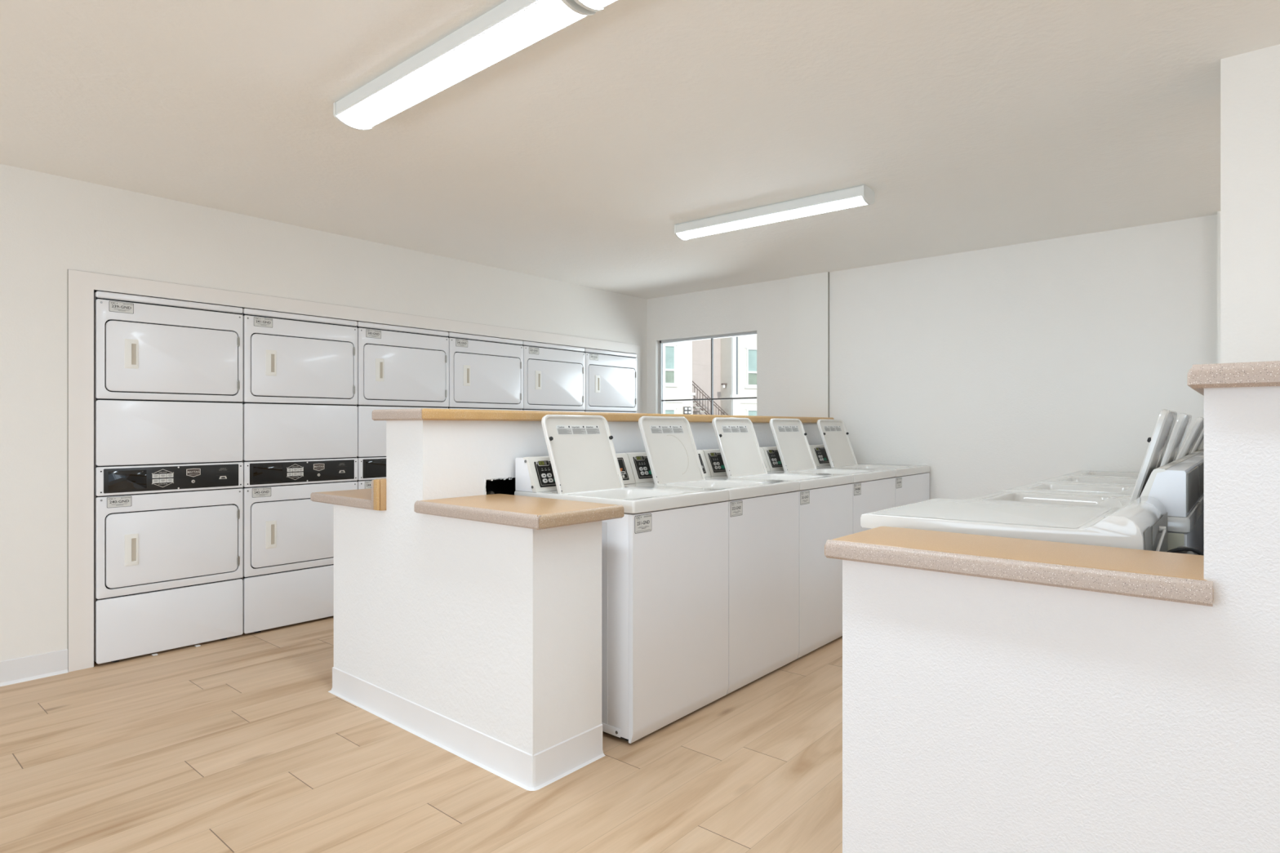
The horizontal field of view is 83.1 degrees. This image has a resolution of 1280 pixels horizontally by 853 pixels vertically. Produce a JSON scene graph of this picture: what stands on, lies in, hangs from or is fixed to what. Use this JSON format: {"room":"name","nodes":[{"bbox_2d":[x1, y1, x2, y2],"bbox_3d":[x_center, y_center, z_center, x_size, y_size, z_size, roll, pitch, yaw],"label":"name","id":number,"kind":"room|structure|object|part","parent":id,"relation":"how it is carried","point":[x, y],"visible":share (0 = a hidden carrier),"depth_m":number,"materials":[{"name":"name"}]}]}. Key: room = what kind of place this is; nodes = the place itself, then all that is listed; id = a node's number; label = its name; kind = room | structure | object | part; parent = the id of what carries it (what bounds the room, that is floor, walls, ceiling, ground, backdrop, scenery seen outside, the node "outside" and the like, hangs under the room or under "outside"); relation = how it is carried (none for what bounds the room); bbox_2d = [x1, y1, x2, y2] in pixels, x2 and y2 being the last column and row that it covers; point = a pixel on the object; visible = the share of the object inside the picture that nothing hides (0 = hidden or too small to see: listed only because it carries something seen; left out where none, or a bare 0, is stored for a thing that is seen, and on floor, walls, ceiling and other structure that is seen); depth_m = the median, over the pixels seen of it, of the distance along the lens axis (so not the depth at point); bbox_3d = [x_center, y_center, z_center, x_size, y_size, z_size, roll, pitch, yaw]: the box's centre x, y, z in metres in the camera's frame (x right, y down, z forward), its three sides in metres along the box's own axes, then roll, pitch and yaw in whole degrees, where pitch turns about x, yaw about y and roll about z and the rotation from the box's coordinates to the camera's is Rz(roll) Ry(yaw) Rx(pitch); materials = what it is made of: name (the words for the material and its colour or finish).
{"room":"laundry","nodes":[
{"label":"laundry","id":0,"kind":"room"},
{"bbox_2d":[0,164,646,662],"bbox_3d":[-2.978,-0.008,3.979,0.930,2.396,8.600,0,0,40],"label":"wall","id":1,"kind":"structure","parent":0,"point":[51,225],"depth_m":3.62,"materials":[{"name":"paint"}]},
{"bbox_2d":[0,648,68,686],"bbox_3d":[-4.087,1.135,1.946,0.016,0.111,4.066,0,0,40],"label":"baseboard","id":2,"kind":"structure","parent":1,"relation":"attached to","point":[22,669],"depth_m":3.40,"materials":[{"name":"plastic"}]},
{"bbox_2d":[67,269,640,671],"bbox_3d":[-1.384,0.213,5.127,0.010,1.953,4.284,0,0,40],"label":"trim","id":3,"kind":"structure","parent":1,"relation":"attached to","point":[82,285],"depth_m":3.56,"materials":[{"name":"paint"}]},
{"bbox_2d":[0,615,842,852],"bbox_3d":[-0.049,1.230,1.355,8.732,0.080,8.800,0,0,40],"label":"floor","id":4,"kind":"structure","parent":0,"point":[240,744],"depth_m":2.48,"materials":[{"name":"brown wood"}]},
{"bbox_2d":[93,291,243,664],"bbox_3d":[-2.732,0.260,4.051,0.728,1.861,0.677,0,0,40],"label":"dryer","id":5,"kind":"object","parent":4,"relation":"on","point":[168,374],"visible":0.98,"depth_m":3.78,"materials":[{"name":"white metal"}]},
{"bbox_3d":[-2.585,0.627,3.668,0.004,0.160,0.059,0,0,40],"label":"door handle","id":6,"kind":"part","parent":5,"relation":"part of","materials":[{"name":"white plastic"}]},
{"bbox_3d":[-2.585,-0.369,3.668,0.004,0.149,0.059,0,0,40],"label":"door handle","id":7,"kind":"part","parent":5,"relation":"part of","materials":[{"name":"white plastic"}]},
{"bbox_3d":[-2.495,0.271,3.774,0.001,0.095,0.099,0,0,40],"label":"price plate","id":8,"kind":"part","parent":5,"relation":"part of","materials":[{"name":"silver metal"}]},
{"bbox_3d":[-2.468,0.032,3.826,0.018,0.327,0.677,0,0,40],"label":"panel","id":9,"kind":"part","parent":5,"relation":"part of","materials":[{"name":"white metal"}]},
{"bbox_3d":[-2.468,1.019,3.826,0.018,0.314,0.677,0,0,40],"label":"kick panel","id":10,"kind":"part","parent":5,"relation":"part of","materials":[{"name":"white metal"}]},
{"bbox_3d":[-2.468,0.603,3.826,0.018,0.504,0.677,0,0,40],"label":"panel","id":11,"kind":"part","parent":5,"relation":"part of","materials":[{"name":"white metal"}]},
{"bbox_3d":[-2.468,-0.385,3.826,0.018,0.493,0.677,0,0,40],"label":"panel","id":12,"kind":"part","parent":5,"relation":"part of","materials":[{"name":"white metal"}]},
{"bbox_3d":[-2.467,0.273,3.825,0.019,0.143,0.677,0,0,40],"label":"control panel","id":13,"kind":"part","parent":5,"relation":"part of","materials":[{"name":"black plastic"}]},
{"bbox_3d":[-2.463,0.625,3.827,0.016,0.371,0.610,0,0,40],"label":"door","id":14,"kind":"part","parent":5,"relation":"part of","materials":[{"name":"white metal"}]},
{"bbox_3d":[-2.463,-0.354,3.827,0.016,0.353,0.610,0,0,40],"label":"door","id":15,"kind":"part","parent":5,"relation":"part of","materials":[{"name":"white metal"}]},
{"bbox_2d":[241,308,357,633],"bbox_3d":[-2.289,0.260,4.572,0.728,1.861,0.677,0,0,40],"label":"dryer","id":16,"kind":"object","parent":4,"relation":"on","point":[300,402],"visible":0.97,"depth_m":4.29,"materials":[{"name":"white metal"}]},
{"bbox_3d":[-2.141,0.627,4.189,0.004,0.160,0.059,0,0,40],"label":"door handle","id":17,"kind":"part","parent":16,"relation":"part of","materials":[{"name":"white plastic"}]},
{"bbox_3d":[-2.141,-0.369,4.189,0.004,0.149,0.059,0,0,40],"label":"door handle","id":18,"kind":"part","parent":16,"relation":"part of","materials":[{"name":"white plastic"}]},
{"bbox_3d":[-2.024,1.019,4.346,0.018,0.314,0.677,0,0,40],"label":"kick panel","id":19,"kind":"part","parent":16,"relation":"part of","materials":[{"name":"white metal"}]},
{"bbox_3d":[-2.019,0.625,4.348,0.016,0.371,0.610,0,0,40],"label":"door","id":20,"kind":"part","parent":16,"relation":"part of","materials":[{"name":"white metal"}]},
{"bbox_3d":[-2.052,0.271,4.295,0.001,0.095,0.099,0,0,40],"label":"price plate","id":21,"kind":"part","parent":16,"relation":"part of","materials":[{"name":"silver metal"}]},
{"bbox_3d":[-2.024,0.032,4.346,0.018,0.327,0.677,0,0,40],"label":"panel","id":22,"kind":"part","parent":16,"relation":"part of","materials":[{"name":"white metal"}]},
{"bbox_3d":[-2.024,0.603,4.346,0.018,0.504,0.677,0,0,40],"label":"panel","id":23,"kind":"part","parent":16,"relation":"part of","materials":[{"name":"white metal"}]},
{"bbox_3d":[-2.024,-0.385,4.346,0.018,0.493,0.677,0,0,40],"label":"panel","id":24,"kind":"part","parent":16,"relation":"part of","materials":[{"name":"white metal"}]},
{"bbox_3d":[-2.024,0.273,4.346,0.019,0.143,0.677,0,0,40],"label":"control panel","id":25,"kind":"part","parent":16,"relation":"part of","materials":[{"name":"black plastic"}]},
{"bbox_3d":[-2.019,-0.354,4.348,0.016,0.353,0.610,0,0,40],"label":"door","id":26,"kind":"part","parent":16,"relation":"part of","materials":[{"name":"white metal"}]},
{"bbox_2d":[355,321,448,489],"bbox_3d":[-1.845,0.260,5.092,0.728,1.861,0.677,0,0,40],"label":"dryer","id":27,"kind":"object","parent":4,"relation":"on","point":[399,367],"visible":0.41,"depth_m":4.76,"materials":[{"name":"white metal"}]},
{"bbox_3d":[-1.581,0.603,4.867,0.018,0.504,0.677,0,0,40],"label":"panel","id":28,"kind":"part","parent":27,"relation":"part of","materials":[{"name":"white metal"}]},
{"bbox_3d":[-1.581,0.273,4.867,0.019,0.143,0.677,0,0,40],"label":"control panel","id":29,"kind":"part","parent":27,"relation":"part of","materials":[{"name":"black plastic"}]},
{"bbox_3d":[-1.698,-0.369,4.710,0.004,0.149,0.059,0,0,40],"label":"door handle","id":30,"kind":"part","parent":27,"relation":"part of","materials":[{"name":"white plastic"}]},
{"bbox_3d":[-1.581,0.032,4.867,0.018,0.327,0.677,0,0,40],"label":"panel","id":31,"kind":"part","parent":27,"relation":"part of","materials":[{"name":"white metal"}]},
{"bbox_3d":[-1.581,-0.385,4.867,0.018,0.493,0.677,0,0,40],"label":"panel","id":32,"kind":"part","parent":27,"relation":"part of","materials":[{"name":"white metal"}]},
{"bbox_3d":[-1.576,-0.354,4.869,0.016,0.353,0.610,0,0,40],"label":"door","id":33,"kind":"part","parent":27,"relation":"part of","materials":[{"name":"white metal"}]},
{"bbox_2d":[447,332,523,410],"bbox_3d":[-1.402,0.260,5.613,0.728,1.861,0.677,0,0,40],"label":"dryer","id":34,"kind":"object","parent":4,"relation":"on","point":[486,372],"visible":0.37,"depth_m":5.36,"materials":[{"name":"white metal"}]},
{"bbox_3d":[-1.255,-0.369,5.231,0.004,0.149,0.059,0,0,40],"label":"door handle","id":35,"kind":"part","parent":34,"relation":"part of","materials":[{"name":"white plastic"}]},
{"bbox_3d":[-1.138,0.032,5.388,0.018,0.327,0.677,0,0,40],"label":"panel","id":36,"kind":"part","parent":34,"relation":"part of","materials":[{"name":"white metal"}]},
{"bbox_3d":[-1.133,-0.354,5.390,0.016,0.353,0.610,0,0,40],"label":"door","id":37,"kind":"part","parent":34,"relation":"part of","materials":[{"name":"white metal"}]},
{"bbox_2d":[521,341,585,412],"bbox_3d":[-0.959,0.260,6.134,0.728,1.861,0.677,0,0,40],"label":"dryer","id":38,"kind":"object","parent":4,"relation":"on","point":[554,375],"visible":0.3,"depth_m":5.88,"materials":[{"name":"white metal"}]},
{"bbox_3d":[-0.811,-0.369,5.752,0.004,0.149,0.059,0,0,40],"label":"door handle","id":39,"kind":"part","parent":38,"relation":"part of","materials":[{"name":"white plastic"}]},
{"bbox_3d":[-0.695,0.032,5.909,0.018,0.327,0.677,0,0,40],"label":"panel","id":40,"kind":"part","parent":38,"relation":"part of","materials":[{"name":"white metal"}]},
{"bbox_3d":[-0.690,-0.354,5.911,0.016,0.353,0.610,0,0,40],"label":"door","id":41,"kind":"part","parent":38,"relation":"part of","materials":[{"name":"white metal"}]},
{"bbox_2d":[583,348,636,413],"bbox_3d":[-0.515,0.260,6.655,0.728,1.861,0.677,0,0,40],"label":"dryer","id":42,"kind":"object","parent":4,"relation":"on","point":[611,376],"visible":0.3,"depth_m":6.40,"materials":[{"name":"white metal"}]},
{"bbox_3d":[-0.368,-0.369,6.273,0.004,0.149,0.059,0,0,40],"label":"door handle","id":43,"kind":"part","parent":42,"relation":"part of","materials":[{"name":"white plastic"}]},
{"bbox_3d":[-0.251,0.032,6.430,0.018,0.327,0.677,0,0,40],"label":"panel","id":44,"kind":"part","parent":42,"relation":"part of","materials":[{"name":"white metal"}]},
{"bbox_3d":[-0.246,-0.354,6.432,0.016,0.353,0.610,0,0,40],"label":"door","id":45,"kind":"part","parent":42,"relation":"part of","materials":[{"name":"white metal"}]},
{"bbox_2d":[514,414,728,743],"bbox_3d":[-0.078,0.569,3.133,0.688,1.241,0.644,0,0,40],"label":"washing machine","id":46,"kind":"object","parent":4,"relation":"on","point":[664,562],"visible":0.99,"depth_m":2.90,"materials":[{"name":"white metal"}]},
{"bbox_3d":[-0.416,0.158,3.108,0.010,0.023,0.062,0,0,40],"label":"display frame","id":47,"kind":"part","parent":46,"relation":"part of","materials":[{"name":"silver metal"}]},
{"bbox_3d":[-0.349,0.203,3.161,0.043,0.108,0.270,0,0,40],"label":"button panel","id":48,"kind":"part","parent":46,"relation":"part of","materials":[{"name":"black plastic"}]},
{"bbox_3d":[-0.244,0.124,3.147,0.140,0.350,0.396,0,0,40],"label":"lid","id":49,"kind":"part","parent":46,"relation":"part of","materials":[{"name":"white ceramic"}]},
{"bbox_3d":[-0.150,0.203,3.395,0.043,0.108,0.255,0,0,40],"label":"coin panel","id":50,"kind":"part","parent":46,"relation":"part of","materials":[{"name":"black plastic"}]},
{"bbox_3d":[0.172,0.753,2.922,0.022,0.850,0.638,0,0,40],"label":"panel","id":51,"kind":"part","parent":46,"relation":"part of","materials":[{"name":"white metal"}]},
{"bbox_2d":[626,416,799,694],"bbox_3d":[0.338,0.569,3.622,0.688,1.241,0.644,0,0,40],"label":"washing machine","id":52,"kind":"object","parent":4,"relation":"on","point":[763,514],"visible":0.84,"depth_m":3.46,"materials":[{"name":"white metal"}]},
{"bbox_3d":[0.067,0.203,3.650,0.043,0.108,0.270,0,0,40],"label":"button panel","id":53,"kind":"part","parent":52,"relation":"part of","materials":[{"name":"black plastic"}]},
{"bbox_3d":[0.163,0.124,3.625,0.140,0.350,0.396,0,0,40],"label":"lid","id":54,"kind":"part","parent":52,"relation":"part of","materials":[{"name":"white ceramic"}]},
{"bbox_3d":[0.266,0.203,3.884,0.043,0.108,0.255,0,0,40],"label":"coin panel","id":55,"kind":"part","parent":52,"relation":"part of","materials":[{"name":"black"}]},
{"bbox_3d":[0.588,0.753,3.411,0.022,0.850,0.638,0,0,40],"label":"panel","id":56,"kind":"part","parent":52,"relation":"part of","materials":[{"name":"white metal"}]},
{"bbox_2d":[702,417,853,658],"bbox_3d":[0.754,0.569,4.111,0.688,1.241,0.644,0,0,40],"label":"washing machine","id":57,"kind":"object","parent":4,"relation":"on","point":[825,500],"visible":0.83,"depth_m":3.94,"materials":[{"name":"white metal"}]},
{"bbox_3d":[0.483,0.203,4.139,0.043,0.108,0.270,0,0,40],"label":"button panel","id":58,"kind":"part","parent":57,"relation":"part of","materials":[{"name":"black plastic"}]},
{"bbox_3d":[0.572,0.124,4.114,0.140,0.350,0.396,0,0,40],"label":"lid","id":59,"kind":"part","parent":57,"relation":"part of","materials":[{"name":"white ceramic"}]},
{"bbox_3d":[1.004,0.753,3.900,0.022,0.850,0.638,0,0,40],"label":"panel","id":60,"kind":"part","parent":57,"relation":"part of","materials":[{"name":"white metal"}]},
{"bbox_2d":[761,418,895,533],"bbox_3d":[1.170,0.569,4.600,0.688,1.241,0.644,0,0,40],"label":"washing machine","id":61,"kind":"object","parent":4,"relation":"on","point":[873,489],"visible":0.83,"depth_m":4.53,"materials":[{"name":"white metal"}]},
{"bbox_3d":[0.899,0.203,4.628,0.043,0.108,0.270,0,0,40],"label":"button panel","id":62,"kind":"part","parent":61,"relation":"part of","materials":[{"name":"black plastic"}]},
{"bbox_3d":[0.979,0.124,4.606,0.140,0.350,0.396,0,0,40],"label":"lid","id":63,"kind":"part","parent":61,"relation":"part of","materials":[{"name":"white ceramic"}]},
{"bbox_3d":[1.421,0.753,4.389,0.022,0.850,0.638,0,0,40],"label":"panel","id":64,"kind":"part","parent":61,"relation":"part of","materials":[{"name":"white metal"}]},
{"bbox_2d":[808,418,929,506],"bbox_3d":[1.586,0.569,5.089,0.688,1.241,0.644,0,0,40],"label":"washing machine","id":65,"kind":"object","parent":4,"relation":"on","point":[912,482],"visible":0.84,"depth_m":5.02,"materials":[{"name":"white metal"}]},
{"bbox_3d":[1.315,0.203,5.117,0.043,0.108,0.270,0,0,40],"label":"button panel","id":66,"kind":"part","parent":65,"relation":"part of","materials":[{"name":"black plastic"}]},
{"bbox_3d":[1.395,0.124,5.095,0.140,0.350,0.396,0,0,40],"label":"lid","id":67,"kind":"part","parent":65,"relation":"part of","materials":[{"name":"white ceramic"}]},
{"bbox_3d":[1.837,0.753,4.878,0.022,0.850,0.638,0,0,40],"label":"panel","id":68,"kind":"part","parent":65,"relation":"part of","materials":[{"name":"white metal"}]},
{"bbox_2d":[860,496,1167,551],"bbox_3d":[1.149,0.703,2.193,0.724,0.974,0.640,0,0,40],"label":"washing machine","id":69,"kind":"object","parent":4,"relation":"on","point":[1141,524],"visible":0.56,"depth_m":2.01,"materials":[{"name":"white metal"}]},
{"bbox_3d":[1.098,0.261,2.237,0.544,0.005,0.604,0,0,40],"label":"lid","id":70,"kind":"part","parent":69,"relation":"part of","materials":[{"name":"white metal"}]},
{"bbox_3d":[1.409,0.372,1.965,0.002,0.235,0.590,0,0,40],"label":"plate","id":71,"kind":"part","parent":69,"relation":"part of","materials":[{"name":"silver metal"}]},
{"bbox_3d":[1.347,0.318,1.880,0.017,0.083,0.318,0,0,40],"label":"stay rod","id":72,"kind":"part","parent":69,"relation":"part of","materials":[{"name":"silver metal"}]},
{"bbox_2d":[1175,545,1195,555],"bbox_3d":[1.483,0.429,1.955,0.022,0.205,0.340,0,0,19],"label":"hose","id":73,"kind":"object","parent":69,"relation":"attached to","point":[1182,546],"visible":0.15,"depth_m":1.96,"materials":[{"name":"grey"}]},
{"bbox_2d":[1167,546,1204,555],"bbox_3d":[1.463,0.413,1.948,0.236,0.176,0.075,0,0,-34],"label":"power cable","id":74,"kind":"object","parent":69,"relation":"attached to","point":[1177,549],"visible":0.25,"depth_m":1.94,"materials":[{"name":"black rubber"}]},
{"bbox_2d":[967,408,1201,555],"bbox_3d":[1.604,0.566,2.644,0.688,1.249,0.633,0,0,40],"label":"washing machine","id":75,"kind":"object","parent":4,"relation":"on","point":[1175,484],"visible":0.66,"depth_m":2.42,"materials":[{"name":"white metal"}]},
{"bbox_3d":[1.833,0.120,2.578,0.118,0.357,0.385,0,0,40],"label":"lid","id":76,"kind":"part","parent":75,"relation":"part of","materials":[{"name":"white ceramic"}]},
{"bbox_3d":[1.861,0.205,2.428,0.004,0.120,0.566,0,0,40],"label":"plate","id":77,"kind":"part","parent":75,"relation":"part of","materials":[{"name":"silver metal"}]},
{"bbox_2d":[1002,413,1204,554],"bbox_3d":[2.011,0.567,3.122,0.688,1.245,0.626,0,0,40],"label":"washing machine","id":78,"kind":"object","parent":4,"relation":"on","point":[1184,420],"visible":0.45,"depth_m":2.98,"materials":[{"name":"white metal"}]},
{"bbox_3d":[2.242,0.121,3.050,0.140,0.350,0.385,-3,-2,40],"label":"lid","id":79,"kind":"part","parent":78,"relation":"part of","materials":[{"name":"white ceramic"}]},
{"bbox_3d":[2.266,0.205,2.904,0.004,0.120,0.566,0,0,40],"label":"plate","id":80,"kind":"part","parent":78,"relation":"part of","materials":[{"name":"silver metal"}]},
{"bbox_2d":[1035,417,1204,486],"bbox_3d":[2.416,0.572,3.598,0.688,1.235,0.626,0,0,40],"label":"washing machine","id":81,"kind":"object","parent":4,"relation":"on","point":[1198,425],"visible":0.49,"depth_m":3.54,"materials":[{"name":"white metal"}]},
{"bbox_3d":[2.657,0.127,3.518,0.140,0.350,0.385,3,2,40],"label":"lid","id":82,"kind":"part","parent":81,"relation":"part of","materials":[{"name":"white ceramic"}]},
{"bbox_2d":[1061,427,1204,478],"bbox_3d":[2.821,0.574,4.074,0.688,1.233,0.626,0,0,40],"label":"washing machine","id":83,"kind":"object","parent":4,"relation":"on","point":[1200,440],"visible":0.06,"depth_m":4.08,"materials":[{"name":"white metal"}]},
{"bbox_3d":[3.064,0.129,3.992,0.140,0.350,0.385,5,3,40],"label":"lid","id":84,"kind":"part","parent":83,"relation":"part of","materials":[{"name":"white ceramic"}]},
{"bbox_2d":[333,420,823,783],"bbox_3d":[0.327,0.583,4.204,1.345,1.215,3.674,0,0,40],"label":"wall","id":85,"kind":"structure","parent":0,"point":[494,630],"depth_m":2.70,"materials":[{"name":"paint"}]},
{"bbox_2d":[311,488,372,510],"bbox_3d":[-1.177,0.324,3.300,0.551,0.041,0.411,0,0,40],"label":"countertop","id":86,"kind":"structure","parent":85,"relation":"attached to","point":[360,498],"depth_m":3.19,"materials":[{"name":"beige laminate"}]},
{"bbox_2d":[371,478,386,511],"bbox_3d":[-0.964,0.279,3.080,0.050,0.129,0.369,0,0,40],"label":"end splash","id":87,"kind":"object","parent":85,"relation":"attached to","point":[379,485],"visible":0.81,"depth_m":2.94,"materials":[{"name":"beige laminate"}]},
{"bbox_2d":[328,666,604,791],"bbox_3d":[-0.763,1.135,2.923,1.381,0.111,0.347,0,0,40],"label":"baseboard","id":88,"kind":"structure","parent":85,"relation":"attached to","point":[507,762],"depth_m":2.58,"materials":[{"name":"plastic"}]},
{"bbox_2d":[413,493,624,529],"bbox_3d":[-0.461,0.307,2.688,0.716,0.047,0.416,0,0,40],"label":"countertop","id":89,"kind":"structure","parent":85,"relation":"attached to","point":[519,511],"depth_m":2.54,"materials":[{"name":"beige laminate"}]},
{"bbox_2d":[372,408,834,423],"bbox_3d":[0.198,-0.047,4.281,0.366,0.045,3.695,0,0,39],"label":"countertop","id":90,"kind":"structure","parent":85,"relation":"on","point":[418,414],"depth_m":3.07,"materials":[{"name":"beige laminate"}]},
{"bbox_2d":[0,0,1279,299],"bbox_3d":[0.083,-1.266,-0.071,10.782,0.120,10.800,0,0,40],"label":"ceiling","id":91,"kind":"structure","parent":0,"point":[576,156],"depth_m":2.81,"materials":[{"name":"paint"}]},
{"bbox_2d":[333,0,595,129],"bbox_3d":[-0.628,-1.165,2.336,1.200,0.081,0.150,0,0,40],"label":"ceiling light","id":92,"kind":"object","parent":91,"relation":"attached to","point":[512,26],"visible":0.99,"depth_m":2.23,"materials":[{"name":"white plastic"}]},
{"bbox_2d":[573,0,617,11],"bbox_3d":[0.301,-1.165,1.545,1.200,0.081,0.150,0,0,40],"label":"ceiling light","id":93,"kind":"object","parent":91,"relation":"attached to","point":[591,5],"visible":1,"depth_m":1.93,"materials":[{"name":"white plastic"}]},
{"bbox_2d":[581,0,616,8],"bbox_3d":[0.301,-1.138,1.545,1.174,0.020,0.136,0,0,40],"label":"diffuser","id":94,"kind":"object","parent":93,"relation":"attached to","point":[584,3],"depth_m":1.93,"materials":[{"name":"white plastic"}]},
{"bbox_2d":[674,184,874,239],"bbox_3d":[0.703,-1.165,3.995,1.152,0.081,0.150,0,0,38],"label":"ceiling light","id":95,"kind":"object","parent":91,"relation":"attached to","point":[860,195],"visible":1,"depth_m":3.89,"materials":[{"name":"white plastic"}]},
{"bbox_2d":[646,214,1217,499],"bbox_3d":[3.036,-0.008,4.402,7.682,2.396,0.140,0,0,40],"label":"wall","id":96,"kind":"structure","parent":0,"point":[993,370],"depth_m":4.82,"materials":[{"name":"paint"}]},
{"bbox_2d":[659,331,756,414],"bbox_3d":[0.587,-0.354,6.447,1.142,0.908,0.120,0,0,40],"label":"window","id":97,"kind":"structure","parent":96,"relation":"in","point":[712,337],"depth_m":6.52,"materials":[{"name":"grey paint"}]},
{"bbox_3d":[0.607,-0.244,6.471,1.044,0.012,0.017,0,0,40],"label":"rail","id":98,"kind":"part","parent":97,"relation":"part of","materials":[{"name":"grey metal"}]},
{"bbox_2d":[789,271,829,417],"bbox_3d":[1.345,-0.008,5.737,0.336,2.396,0.018,0,0,40],"label":"wall","id":99,"kind":"structure","parent":96,"relation":"attached to","point":[809,295],"depth_m":5.73,"materials":[{"name":"paint"}]},
{"bbox_2d":[1217,210,1220,363],"bbox_3d":[3.413,-0.648,3.940,0.408,1.116,0.075,0,0,40],"label":"trim","id":100,"kind":"structure","parent":96,"relation":"attached to","point":[1219,211],"depth_m":4.04,"materials":[{"name":"paint"}]},
{"bbox_2d":[842,386,1279,852],"bbox_3d":[2.294,0.559,2.572,1.740,1.262,3.460,0,0,40],"label":"wall","id":101,"kind":"structure","parent":0,"point":[980,715],"depth_m":1.49,"materials":[{"name":"white paint"}]},
{"bbox_2d":[824,526,1213,606],"bbox_3d":[0.869,0.308,1.704,0.770,0.046,0.361,0,0,40],"label":"countertop","id":102,"kind":"structure","parent":101,"relation":"on","point":[1175,577],"depth_m":1.58,"materials":[{"name":"beige laminate"}]},
{"bbox_2d":[1186,360,1279,395],"bbox_3d":[2.272,-0.094,2.565,0.327,0.045,3.481,0,0,40],"label":"countertop","id":103,"kind":"structure","parent":101,"relation":"on","point":[1254,374],"depth_m":1.30,"materials":[{"name":"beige laminate"}]},
{"bbox_2d":[1220,44,1279,363],"bbox_3d":[2.169,-0.662,2.382,0.384,1.087,0.360,0,0,40],"label":"wall","id":104,"kind":"structure","parent":101,"relation":"attached to","point":[1250,82],"depth_m":2.32,"materials":[{"name":"paint"}]},
{"label":"outside","id":105,"kind":"structure","parent":0,"visible":0},
{"bbox_3d":[3.160,1.350,26.856,90.000,0.280,95.000,0,0,40],"label":"ground","id":106,"kind":"structure","parent":105,"visible":0},
{"bbox_2d":[665,334,756,415],"bbox_3d":[1.205,-2.810,30.256,28.000,8.400,5.200,0,0,-20],"label":"apartment building","id":107,"kind":"structure","parent":106,"relation":"on","point":[735,358],"depth_m":28.77,"materials":[{"name":"paint"}]},
{"bbox_3d":[0.724,-0.320,27.513,1.220,0.620,0.015,0,0,-20],"label":"pane","id":108,"kind":"part","parent":107,"relation":"part of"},
{"bbox_3d":[0.724,-2.620,27.513,1.220,0.900,0.015,0,0,-20],"label":"pane","id":109,"kind":"part","parent":107,"relation":"part of","materials":[{"name":"teal glass"}]},
{"bbox_3d":[0.724,-1.920,27.513,1.220,0.500,0.015,0,0,-20],"label":"pane","id":110,"kind":"part","parent":107,"relation":"part of","materials":[{"name":"green glass"}]},
{"bbox_2d":[683,406,691,413],"bbox_3d":[1.841,-0.618,27.892,0.340,0.285,0.074,0,0,-20],"label":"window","id":111,"kind":"structure","parent":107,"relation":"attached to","point":[686,410],"depth_m":27.86,"materials":[{"name":"white glass"}]},
{"bbox_2d":[692,381,728,415],"bbox_3d":[2.956,-0.511,28.870,2.317,2.782,0.802,0,0,-20],"label":"staircase","id":112,"kind":"structure","parent":107,"relation":"attached to","point":[694,402],"depth_m":28.35,"materials":[{"name":"metal"}]},
{"bbox_3d":[4.835,-0.320,29.009,1.130,0.620,0.015,0,0,-20],"label":"pane","id":113,"kind":"part","parent":107,"relation":"part of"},
{"bbox_3d":[4.835,-2.620,29.009,1.130,0.900,0.015,0,0,-20],"label":"pane","id":114,"kind":"part","parent":107,"relation":"part of","materials":[{"name":"teal glass"}]},
{"bbox_3d":[4.835,-1.920,29.009,1.130,0.500,0.015,0,0,-20],"label":"pane","id":115,"kind":"part","parent":107,"relation":"part of","materials":[{"name":"green glass"}]}
]}

